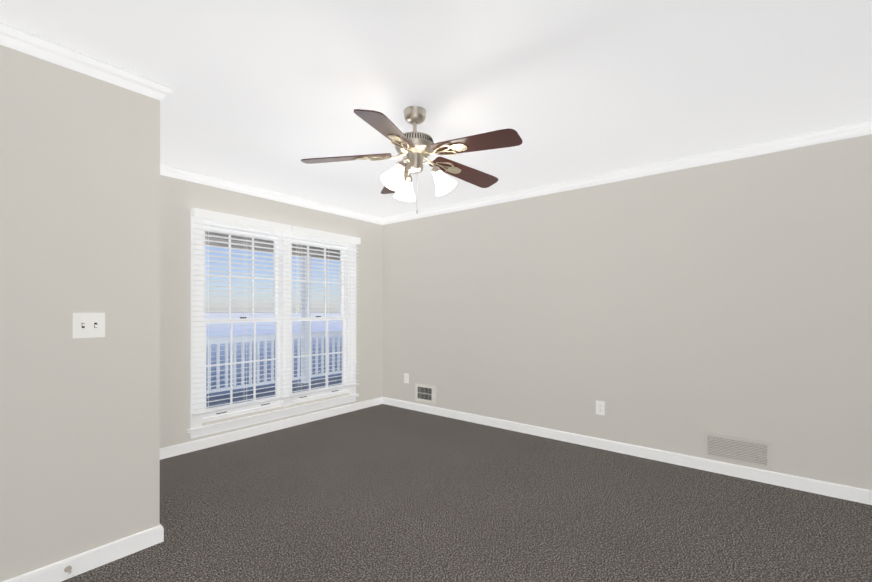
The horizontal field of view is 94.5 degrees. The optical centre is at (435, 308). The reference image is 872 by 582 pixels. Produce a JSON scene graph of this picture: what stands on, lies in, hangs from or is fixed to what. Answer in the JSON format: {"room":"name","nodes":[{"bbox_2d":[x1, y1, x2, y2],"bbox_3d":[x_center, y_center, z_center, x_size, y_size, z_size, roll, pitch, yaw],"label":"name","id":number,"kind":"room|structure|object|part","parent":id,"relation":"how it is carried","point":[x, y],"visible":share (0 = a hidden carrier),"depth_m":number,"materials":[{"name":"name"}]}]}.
{"room":"empty bedroom","nodes":[
{"label":"empty bedroom","id":0,"kind":"room"},
{"bbox_2d":[0,45,159,581],"bbox_3d":[-2.526,0.026,0.904,0.120,2.415,3.256,0,0,38],"label":"wall","id":1,"kind":"structure","parent":0,"point":[79,233],"depth_m":1.87,"materials":[{"name":"grey paint"}]},
{"bbox_2d":[3,524,163,581],"bbox_3d":[-2.422,1.189,0.925,0.015,0.088,3.121,0,0,38],"label":"baseboard","id":2,"kind":"structure","parent":1,"relation":"attached to","point":[83,562],"depth_m":1.92,"materials":[{"name":"white wood"}]},
{"bbox_2d":[64,566,73,577],"bbox_3d":[-1.651,1.190,1.819,0.081,0.026,0.026,0,0,38],"label":"door stop","id":3,"kind":"object","parent":2,"relation":"attached to","point":[69,571],"visible":1,"depth_m":1.82,"materials":[{"name":"silver metal"}]},
{"bbox_2d":[0,21,176,103],"bbox_3d":[-2.383,-1.145,0.945,0.058,0.073,3.134,0,0,38],"label":"crown molding","id":4,"kind":"structure","parent":1,"relation":"attached to","point":[30,43],"depth_m":1.87,"materials":[{"name":"white wood"}]},
{"bbox_2d":[73,313,104,337],"bbox_3d":[-1.640,0.079,1.909,0.020,0.118,0.118,0,0,38],"label":"switch plate","id":5,"kind":"object","parent":1,"relation":"attached to","point":[88,325],"visible":1,"depth_m":1.91,"materials":[{"name":"white plastic"}]},
{"bbox_2d":[160,175,381,447],"bbox_3d":[-1.666,0.033,4.179,0.120,2.415,2.944,0,0,38],"label":"wall","id":6,"kind":"structure","parent":0,"point":[179,199],"depth_m":3.59,"materials":[{"name":"grey paint"}]},
{"bbox_2d":[160,397,382,459],"bbox_3d":[-1.619,1.197,4.126,0.015,0.088,2.924,0,0,38],"label":"baseboard","id":7,"kind":"structure","parent":6,"relation":"attached to","point":[191,446],"depth_m":3.96,"materials":[{"name":"white wood"}]},
{"bbox_2d":[160,164,383,224],"bbox_3d":[-1.621,-1.138,4.095,0.058,0.073,2.864,0,0,38],"label":"crown molding","id":8,"kind":"structure","parent":6,"relation":"attached to","point":[165,170],"depth_m":3.95,"materials":[{"name":"white wood"}]},
{"bbox_2d":[187,209,358,438],"bbox_3d":[-1.598,0.131,4.245,0.185,1.989,1.888,0,0,38],"label":"window","id":9,"kind":"structure","parent":6,"relation":"in","point":[196,429],"depth_m":4.16,"materials":[{"name":"white wood"}]},
{"bbox_2d":[191,208,291,415],"bbox_3d":[-1.796,0.031,3.811,0.082,1.782,0.918,0,0,38],"label":"window blind","id":10,"kind":"object","parent":9,"relation":"attached to","point":[218,216],"visible":0.98,"depth_m":3.74,"materials":[{"name":"white plastic"}]},
{"bbox_3d":[-1.617,0.100,4.260,0.039,1.624,1.546,0,0,38],"label":"glass","id":11,"kind":"part","parent":9,"relation":"part of","materials":[{"name":"clear glass"}]},
{"bbox_3d":[-1.617,0.115,4.260,0.065,1.736,1.618,0,0,38],"label":"window sash","id":12,"kind":"part","parent":9,"relation":"part of","materials":[{"name":"white wood"}]},
{"bbox_3d":[-1.595,0.525,4.242,0.046,0.884,1.372,0,0,38],"label":"window hardware","id":13,"kind":"part","parent":9,"relation":"part of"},
{"bbox_2d":[289,225,360,397],"bbox_3d":[-1.220,0.033,4.536,0.082,1.782,0.918,0,0,38],"label":"window blind","id":14,"kind":"object","parent":9,"relation":"attached to","point":[323,234],"visible":0.9,"depth_m":4.53,"materials":[{"name":"white plastic"}]},
{"bbox_2d":[0,0,871,217],"bbox_3d":[-0.018,-1.232,0.873,6.815,0.100,6.320,0,0,38],"label":"ceiling","id":15,"kind":"structure","parent":0,"point":[270,95],"depth_m":2.06,"materials":[{"name":"white paint"}]},
{"bbox_2d":[301,106,522,213],"bbox_3d":[-0.088,-0.874,2.393,1.252,0.609,1.282,0,0,38],"label":"ceiling fan","id":16,"kind":"object","parent":15,"relation":"hanging from","point":[415,148],"visible":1,"depth_m":2.33,"materials":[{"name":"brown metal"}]},
{"bbox_3d":[-0.103,-0.874,2.399,0.664,0.609,0.682,0,0,38],"label":"motor","id":17,"kind":"part","parent":16,"relation":"part of","materials":[{"name":"silver metal"}]},
{"bbox_2d":[61,404,871,581],"bbox_3d":[-0.018,1.263,0.867,6.815,0.060,6.320,0,0,38],"label":"floor","id":18,"kind":"structure","parent":0,"point":[383,493],"depth_m":2.40,"materials":[{"name":"carpet"}]},
{"bbox_2d":[382,134,871,489],"bbox_3d":[1.909,0.031,3.299,6.815,2.415,0.120,0,0,38],"label":"wall","id":19,"kind":"structure","parent":0,"point":[679,311],"depth_m":3.26,"materials":[{"name":"grey paint"}]},
{"bbox_2d":[404,373,408,383],"bbox_3d":[-0.369,0.867,5.022,0.075,0.122,0.007,0,0,38],"label":"electrical outlet","id":20,"kind":"object","parent":19,"relation":"attached to","point":[406,377],"visible":1,"depth_m":5.02,"materials":[{"name":"white plastic"}]},
{"bbox_2d":[415,383,435,403],"bbox_3d":[-0.130,1.016,4.823,0.318,0.206,0.022,0,0,38],"label":"air vent","id":21,"kind":"object","parent":19,"relation":"in","point":[425,393],"visible":1,"depth_m":4.83,"materials":[{"name":"white metal"}]},
{"bbox_2d":[596,400,604,414],"bbox_3d":[1.456,0.879,3.575,0.075,0.122,0.007,0,0,38],"label":"electrical outlet","id":22,"kind":"object","parent":19,"relation":"attached to","point":[600,407],"visible":1,"depth_m":3.57,"materials":[{"name":"white plastic"}]},
{"bbox_2d":[383,397,871,504],"bbox_3d":[1.866,1.195,3.243,6.575,0.088,0.015,0,0,38],"label":"baseboard","id":23,"kind":"structure","parent":19,"relation":"attached to","point":[839,491],"depth_m":3.23,"materials":[{"name":"white wood"}]},
{"bbox_2d":[384,120,871,224],"bbox_3d":[1.853,-1.140,3.232,6.575,0.073,0.058,0,0,38],"label":"crown molding","id":24,"kind":"structure","parent":19,"relation":"attached to","point":[862,128],"depth_m":3.22,"materials":[{"name":"white wood"}]},
{"bbox_2d":[703,431,771,470],"bbox_3d":[2.213,1.040,2.973,0.405,0.205,0.009,0,0,38],"label":"air vent","id":25,"kind":"object","parent":19,"relation":"in","point":[750,452],"visible":1,"depth_m":2.96,"materials":[{"name":"grey metal"}]},
{"label":"outside","id":26,"kind":"structure","parent":0,"visible":0},
{"bbox_2d":[205,231,341,408],"bbox_3d":[-197.408,2.022,156.501,495.893,5.920,600.000,0,0,38],"label":"porch","id":27,"kind":"object","parent":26,"point":[335,335],"depth_m":7.46,"materials":[{"name":"blue paint"}]}
]}

